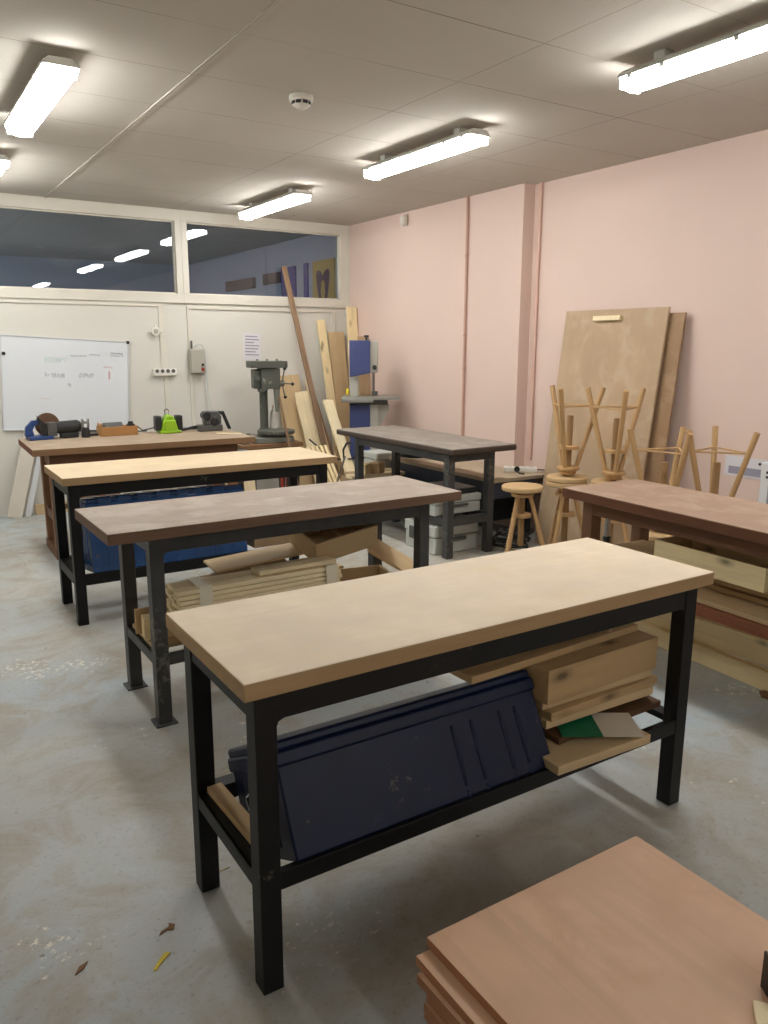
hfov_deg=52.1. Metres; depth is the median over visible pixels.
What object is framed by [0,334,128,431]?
whiteboard
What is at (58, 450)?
workbench
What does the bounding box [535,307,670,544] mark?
plywood panel
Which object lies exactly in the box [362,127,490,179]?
ceiling lamp
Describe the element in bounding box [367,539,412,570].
plank
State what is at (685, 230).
wall
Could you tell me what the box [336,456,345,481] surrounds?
rod
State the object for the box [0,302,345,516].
wall
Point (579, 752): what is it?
plank
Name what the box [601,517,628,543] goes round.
stool
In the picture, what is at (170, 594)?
slat
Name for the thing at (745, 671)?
plank
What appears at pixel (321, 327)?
plank
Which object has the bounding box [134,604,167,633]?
wood block
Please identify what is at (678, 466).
stool
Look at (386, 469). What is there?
plank
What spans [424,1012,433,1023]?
board
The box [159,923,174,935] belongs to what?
dry leaf
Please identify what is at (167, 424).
grinder
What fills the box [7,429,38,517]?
board
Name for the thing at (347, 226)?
trim
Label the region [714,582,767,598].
plank
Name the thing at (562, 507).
stool
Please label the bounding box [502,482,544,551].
stool
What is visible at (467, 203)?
pipe
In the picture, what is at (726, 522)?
workbench
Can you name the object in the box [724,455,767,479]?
notice
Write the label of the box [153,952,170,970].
chip
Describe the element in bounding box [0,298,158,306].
trim
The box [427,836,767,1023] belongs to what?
board
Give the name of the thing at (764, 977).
wood block
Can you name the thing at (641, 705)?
plank
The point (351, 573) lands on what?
wooden crate
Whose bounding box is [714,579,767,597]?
plank
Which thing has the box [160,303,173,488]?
trim
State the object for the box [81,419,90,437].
stand
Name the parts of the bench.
hose coil, power strip, leg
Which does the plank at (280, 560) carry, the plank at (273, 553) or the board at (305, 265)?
the plank at (273, 553)
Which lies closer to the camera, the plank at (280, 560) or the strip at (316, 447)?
the plank at (280, 560)
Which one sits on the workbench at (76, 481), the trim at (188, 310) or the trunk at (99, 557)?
the trunk at (99, 557)
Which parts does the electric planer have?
knob, handle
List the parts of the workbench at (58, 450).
leg, rail, leg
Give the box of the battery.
[127,421,134,425]
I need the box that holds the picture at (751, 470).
[728,465,760,476]
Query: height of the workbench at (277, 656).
0.850 m
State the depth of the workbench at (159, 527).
3.53 m
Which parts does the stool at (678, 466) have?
leg, seat, leg, leg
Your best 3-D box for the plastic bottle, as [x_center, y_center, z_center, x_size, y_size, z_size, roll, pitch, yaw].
[-1.131,-0.977,8.028,0.076,0.240,0.076,-7,14,-32]
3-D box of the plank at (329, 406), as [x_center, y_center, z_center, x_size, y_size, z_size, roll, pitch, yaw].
[-0.399,-0.588,7.969,0.113,1.057,0.849,-6,14,-28]
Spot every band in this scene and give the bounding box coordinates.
[186,576,212,606]
[323,563,337,583]
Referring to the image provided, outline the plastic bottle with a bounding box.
[270,405,276,428]
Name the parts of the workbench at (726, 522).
leg, leg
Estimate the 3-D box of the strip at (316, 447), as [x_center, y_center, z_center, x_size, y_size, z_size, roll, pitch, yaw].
[-0.540,-0.331,7.768,0.029,0.610,0.469,-9,15,-38]
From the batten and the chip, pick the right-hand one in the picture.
the batten
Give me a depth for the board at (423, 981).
1.67 m
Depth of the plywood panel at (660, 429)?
5.47 m
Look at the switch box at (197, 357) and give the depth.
8.03 m
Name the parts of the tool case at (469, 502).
lid, handle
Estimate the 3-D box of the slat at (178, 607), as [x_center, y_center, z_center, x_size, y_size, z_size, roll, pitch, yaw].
[-0.554,0.336,3.575,0.809,0.087,0.052,-8,14,-32]
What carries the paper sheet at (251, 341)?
attached to the wall at (220, 332)
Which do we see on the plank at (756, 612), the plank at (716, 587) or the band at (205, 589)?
the plank at (716, 587)
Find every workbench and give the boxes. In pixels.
[18,428,255,559]
[44,447,336,625]
[75,475,461,728]
[165,537,713,995]
[337,425,516,559]
[562,479,767,559]
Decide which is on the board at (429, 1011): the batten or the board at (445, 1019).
the board at (445, 1019)
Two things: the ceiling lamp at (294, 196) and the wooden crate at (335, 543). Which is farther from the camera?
the ceiling lamp at (294, 196)
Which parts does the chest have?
lid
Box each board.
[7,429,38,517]
[25,457,40,516]
[225,278,255,291]
[263,272,280,284]
[281,266,296,296]
[303,263,308,297]
[416,949,497,1023]
[417,972,465,1023]
[424,1001,445,1023]
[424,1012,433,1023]
[426,995,451,1023]
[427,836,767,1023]
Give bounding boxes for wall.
[0,255,173,291]
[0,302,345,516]
[189,129,767,529]
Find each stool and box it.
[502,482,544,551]
[546,385,605,483]
[546,480,587,544]
[585,387,645,483]
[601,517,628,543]
[627,427,693,541]
[685,426,760,496]
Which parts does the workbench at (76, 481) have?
leg, rail, leg, rail, panel, loose drawer, leg, leg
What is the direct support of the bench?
on the floor
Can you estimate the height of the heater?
0.660 m
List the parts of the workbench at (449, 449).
leg, leg, rail, leg, rail, rail, leg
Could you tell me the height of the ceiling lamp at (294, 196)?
0.131 m
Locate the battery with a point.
(130, 423)
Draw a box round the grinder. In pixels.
[135,409,182,433]
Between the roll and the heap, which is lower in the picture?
the heap
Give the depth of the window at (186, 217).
8.29 m
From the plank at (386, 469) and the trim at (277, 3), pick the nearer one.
the trim at (277, 3)
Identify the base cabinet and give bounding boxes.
[210,449,256,490]
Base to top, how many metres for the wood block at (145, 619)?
0.095 m
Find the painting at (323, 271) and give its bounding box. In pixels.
[312,258,335,298]
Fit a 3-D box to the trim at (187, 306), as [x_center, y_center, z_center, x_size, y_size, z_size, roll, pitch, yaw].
[-1.289,-2.166,8.386,1.680,0.035,0.016,-7,14,-32]
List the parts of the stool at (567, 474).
leg, leg, seat, leg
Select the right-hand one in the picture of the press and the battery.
the press
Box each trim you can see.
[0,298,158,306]
[44,0,285,197]
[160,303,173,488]
[186,305,332,312]
[187,309,194,425]
[332,310,335,455]
[346,225,349,392]
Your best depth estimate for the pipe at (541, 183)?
6.59 m
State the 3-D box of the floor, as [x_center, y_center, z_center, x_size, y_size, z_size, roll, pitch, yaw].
[-0.876,0.644,4.906,6.340,0.120,18.400,-7,14,-32]
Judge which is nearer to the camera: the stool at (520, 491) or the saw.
the stool at (520, 491)
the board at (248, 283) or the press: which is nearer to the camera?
the press
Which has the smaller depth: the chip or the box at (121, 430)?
the chip
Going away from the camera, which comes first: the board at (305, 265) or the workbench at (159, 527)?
the workbench at (159, 527)
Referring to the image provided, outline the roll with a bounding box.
[102,422,122,426]
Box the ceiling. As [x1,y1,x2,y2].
[0,0,767,264]
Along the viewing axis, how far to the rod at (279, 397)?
7.67 m
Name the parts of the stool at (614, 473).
leg, seat, leg, leg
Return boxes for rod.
[278,396,298,485]
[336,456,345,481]
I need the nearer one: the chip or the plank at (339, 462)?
the chip
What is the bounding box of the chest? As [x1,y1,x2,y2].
[364,449,391,467]
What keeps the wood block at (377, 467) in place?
on the plank at (386, 473)
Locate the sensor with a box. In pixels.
[400,215,407,226]
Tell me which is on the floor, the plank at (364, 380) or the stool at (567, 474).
the plank at (364, 380)
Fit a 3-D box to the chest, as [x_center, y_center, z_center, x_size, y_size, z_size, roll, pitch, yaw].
[-0.018,-0.325,7.796,0.300,0.570,0.270,-7,14,-32]
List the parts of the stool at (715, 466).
leg, leg, leg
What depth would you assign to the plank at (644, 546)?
4.17 m
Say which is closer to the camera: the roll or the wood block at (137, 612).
the wood block at (137, 612)
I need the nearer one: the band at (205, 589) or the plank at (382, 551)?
the band at (205, 589)
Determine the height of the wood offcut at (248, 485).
0.624 m
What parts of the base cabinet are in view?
door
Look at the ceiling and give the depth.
4.31 m
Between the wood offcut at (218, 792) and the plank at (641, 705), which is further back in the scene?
the plank at (641, 705)
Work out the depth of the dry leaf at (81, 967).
2.05 m
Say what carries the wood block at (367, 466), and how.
on the plank at (386, 473)
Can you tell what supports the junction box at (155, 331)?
attached to the wall at (220, 332)
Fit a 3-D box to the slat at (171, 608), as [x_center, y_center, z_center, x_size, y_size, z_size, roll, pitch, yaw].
[-0.591,0.382,3.627,0.804,0.020,0.052,-8,14,-32]
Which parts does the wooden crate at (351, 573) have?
panel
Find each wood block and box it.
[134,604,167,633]
[141,611,173,640]
[364,463,370,474]
[369,461,384,473]
[760,951,767,997]
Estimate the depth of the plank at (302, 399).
8.55 m
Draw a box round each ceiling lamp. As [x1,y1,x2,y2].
[0,154,10,175]
[3,55,80,136]
[238,188,311,219]
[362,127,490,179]
[617,19,767,93]
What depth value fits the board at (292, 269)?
10.00 m
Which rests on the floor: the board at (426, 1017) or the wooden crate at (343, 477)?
the wooden crate at (343, 477)
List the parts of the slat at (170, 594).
slat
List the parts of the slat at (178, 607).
slat, slat, slat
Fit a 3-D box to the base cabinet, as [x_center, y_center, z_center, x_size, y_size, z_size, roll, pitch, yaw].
[-1.446,-0.272,7.454,0.400,0.600,0.300,-7,14,-32]
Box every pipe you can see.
[461,196,468,435]
[528,182,542,458]
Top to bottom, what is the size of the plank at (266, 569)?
0.020 m
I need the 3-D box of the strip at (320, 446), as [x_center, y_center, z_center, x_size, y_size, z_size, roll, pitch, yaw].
[-0.504,-0.338,7.802,0.029,0.609,0.467,-9,15,-37]
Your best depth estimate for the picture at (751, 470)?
5.13 m
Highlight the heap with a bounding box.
[492,525,533,547]
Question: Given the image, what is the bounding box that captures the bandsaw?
[342,335,399,466]
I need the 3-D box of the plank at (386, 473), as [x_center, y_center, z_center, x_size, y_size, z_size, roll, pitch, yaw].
[-0.075,-0.347,7.275,0.560,0.030,0.130,-7,14,-30]
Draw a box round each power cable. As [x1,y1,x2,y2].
[182,425,196,430]
[309,439,354,459]
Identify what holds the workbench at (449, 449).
on the floor
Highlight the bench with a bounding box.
[389,453,544,536]
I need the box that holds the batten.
[281,266,332,481]
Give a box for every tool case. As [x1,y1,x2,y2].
[405,514,477,554]
[430,492,480,516]
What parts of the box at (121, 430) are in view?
panel, panel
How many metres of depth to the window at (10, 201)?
7.40 m
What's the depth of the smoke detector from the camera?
4.13 m
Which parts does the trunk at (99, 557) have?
lid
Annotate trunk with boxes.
[80,484,246,572]
[228,670,549,861]
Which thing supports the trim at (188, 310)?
attached to the wall at (220, 332)
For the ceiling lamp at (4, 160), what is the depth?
5.33 m
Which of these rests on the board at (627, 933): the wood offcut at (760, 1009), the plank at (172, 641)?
the wood offcut at (760, 1009)
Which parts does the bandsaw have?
fence rail, door, door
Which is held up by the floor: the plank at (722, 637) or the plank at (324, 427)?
the plank at (324, 427)
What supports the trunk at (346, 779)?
on the workbench at (277, 656)
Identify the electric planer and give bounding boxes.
[197,410,230,431]
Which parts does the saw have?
blade, motor, handle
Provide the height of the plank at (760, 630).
0.055 m
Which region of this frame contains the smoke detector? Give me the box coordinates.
[289,92,312,110]
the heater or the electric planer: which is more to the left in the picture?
the electric planer
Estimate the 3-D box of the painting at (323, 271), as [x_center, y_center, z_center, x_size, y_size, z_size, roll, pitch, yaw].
[-0.713,-2.734,9.327,0.034,0.505,0.540,-7,14,-32]
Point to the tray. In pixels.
(464, 488)
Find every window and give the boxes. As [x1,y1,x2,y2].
[0,193,183,302]
[180,210,346,307]
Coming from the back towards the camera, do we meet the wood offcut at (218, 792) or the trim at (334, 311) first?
the trim at (334, 311)
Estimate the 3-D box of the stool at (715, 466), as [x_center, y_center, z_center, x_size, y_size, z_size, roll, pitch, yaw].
[2.012,-0.180,4.782,0.407,0.660,0.378,4,13,15]
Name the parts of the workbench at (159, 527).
leg, rail, leg, rail, leg, leg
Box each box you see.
[96,423,137,436]
[149,325,161,337]
[188,341,211,409]
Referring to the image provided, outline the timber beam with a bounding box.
[509,630,657,704]
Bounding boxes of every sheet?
[243,333,260,359]
[558,713,644,736]
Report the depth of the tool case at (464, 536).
6.18 m
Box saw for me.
[24,413,81,440]
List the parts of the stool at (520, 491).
leg, seat, leg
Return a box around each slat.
[166,598,171,604]
[167,563,335,598]
[167,570,253,589]
[169,606,175,611]
[173,563,341,610]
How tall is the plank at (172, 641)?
0.018 m
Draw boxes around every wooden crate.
[289,523,377,558]
[340,565,390,581]
[341,475,401,480]
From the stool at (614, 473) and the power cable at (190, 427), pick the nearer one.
the stool at (614, 473)
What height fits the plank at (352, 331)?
2.001 m
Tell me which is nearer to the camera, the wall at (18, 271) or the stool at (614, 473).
the stool at (614, 473)
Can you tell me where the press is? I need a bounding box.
[246,359,294,443]
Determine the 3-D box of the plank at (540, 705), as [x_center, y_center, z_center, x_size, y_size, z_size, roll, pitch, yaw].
[0.658,0.566,2.704,0.510,0.028,0.230,-7,14,-31]
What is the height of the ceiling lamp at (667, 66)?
0.131 m
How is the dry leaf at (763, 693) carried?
on the floor
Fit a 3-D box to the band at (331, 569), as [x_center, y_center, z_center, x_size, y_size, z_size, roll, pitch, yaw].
[-0.293,0.297,3.803,0.060,0.125,0.171,-7,14,-32]
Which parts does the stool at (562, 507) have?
leg, leg, seat, leg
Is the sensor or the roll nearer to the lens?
the roll
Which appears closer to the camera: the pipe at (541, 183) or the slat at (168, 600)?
the slat at (168, 600)
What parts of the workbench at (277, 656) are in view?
leg, rail, rail, leg, rail, rail, leg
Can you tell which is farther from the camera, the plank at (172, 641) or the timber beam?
the plank at (172, 641)
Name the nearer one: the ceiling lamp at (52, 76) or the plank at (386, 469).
the ceiling lamp at (52, 76)
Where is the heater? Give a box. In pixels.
[758,461,767,503]
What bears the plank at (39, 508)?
on the floor
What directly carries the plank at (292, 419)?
on the floor
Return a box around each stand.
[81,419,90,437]
[237,440,302,487]
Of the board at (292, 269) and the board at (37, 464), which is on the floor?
the board at (37, 464)
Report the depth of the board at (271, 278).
10.48 m
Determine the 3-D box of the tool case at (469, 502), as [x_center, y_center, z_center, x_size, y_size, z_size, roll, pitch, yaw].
[0.462,-0.093,6.249,0.470,0.145,0.451,-7,14,-32]
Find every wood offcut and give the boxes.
[207,782,250,844]
[243,480,255,490]
[752,1000,767,1023]
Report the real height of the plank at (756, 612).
0.022 m
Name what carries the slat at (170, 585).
on the slat
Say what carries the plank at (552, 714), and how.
on the plank at (546, 724)
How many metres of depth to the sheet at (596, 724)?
2.54 m
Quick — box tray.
[429,481,475,493]
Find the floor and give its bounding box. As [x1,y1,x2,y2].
[0,512,767,1023]
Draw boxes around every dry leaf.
[75,961,87,974]
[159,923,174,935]
[759,690,767,699]
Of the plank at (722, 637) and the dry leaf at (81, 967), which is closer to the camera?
the dry leaf at (81, 967)
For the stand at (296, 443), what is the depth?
7.79 m
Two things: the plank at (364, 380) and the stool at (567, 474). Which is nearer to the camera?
the stool at (567, 474)
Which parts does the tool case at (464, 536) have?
lid, handle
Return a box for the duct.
[158,304,163,367]
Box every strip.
[152,369,176,375]
[315,446,331,481]
[319,445,335,481]
[324,445,339,481]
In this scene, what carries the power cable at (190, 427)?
on the workbench at (58, 450)
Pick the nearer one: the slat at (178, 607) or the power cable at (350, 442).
the slat at (178, 607)
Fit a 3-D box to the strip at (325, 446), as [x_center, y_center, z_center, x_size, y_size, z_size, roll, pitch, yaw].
[-0.467,-0.345,7.837,0.029,0.609,0.466,-9,15,-35]
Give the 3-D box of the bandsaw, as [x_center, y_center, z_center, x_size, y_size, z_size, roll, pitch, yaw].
[-0.141,-0.943,8.017,0.576,1.685,0.441,0,12,-2]
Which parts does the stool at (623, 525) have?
leg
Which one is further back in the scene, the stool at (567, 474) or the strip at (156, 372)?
the strip at (156, 372)
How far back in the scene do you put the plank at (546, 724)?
2.61 m
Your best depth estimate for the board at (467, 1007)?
1.66 m
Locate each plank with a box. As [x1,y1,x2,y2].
[35,501,67,514]
[146,637,183,646]
[165,559,286,587]
[203,543,302,572]
[251,555,335,575]
[279,374,314,484]
[294,391,328,483]
[305,381,336,480]
[316,320,336,455]
[316,398,339,478]
[323,399,354,471]
[328,332,349,451]
[333,415,344,480]
[344,468,390,475]
[346,307,357,360]
[346,470,404,479]
[357,336,369,394]
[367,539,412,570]
[450,623,637,683]
[534,669,651,709]
[537,674,656,721]
[539,686,652,728]
[542,695,660,744]
[543,729,650,775]
[614,540,767,594]
[634,620,767,690]
[644,612,767,665]
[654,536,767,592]
[696,602,767,639]
[697,587,767,625]
[705,583,767,606]
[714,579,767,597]
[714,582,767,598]
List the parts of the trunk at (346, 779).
handle, lid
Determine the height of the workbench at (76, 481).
0.870 m
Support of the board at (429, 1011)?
on the board at (426, 1017)
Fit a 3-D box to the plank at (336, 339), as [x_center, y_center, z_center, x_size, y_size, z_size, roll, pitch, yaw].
[-0.463,-1.171,8.971,0.296,1.738,0.186,10,15,38]
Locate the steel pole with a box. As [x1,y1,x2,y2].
[603,518,610,542]
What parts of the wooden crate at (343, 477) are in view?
panel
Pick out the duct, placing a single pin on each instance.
(159, 307)
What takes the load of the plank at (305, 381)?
on the floor
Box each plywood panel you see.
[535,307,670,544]
[644,312,686,482]
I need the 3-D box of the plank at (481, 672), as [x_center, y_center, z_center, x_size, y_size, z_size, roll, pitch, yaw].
[0.528,0.439,2.611,0.780,0.024,0.170,-8,15,-35]
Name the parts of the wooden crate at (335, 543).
panel, panel, panel, panel, panel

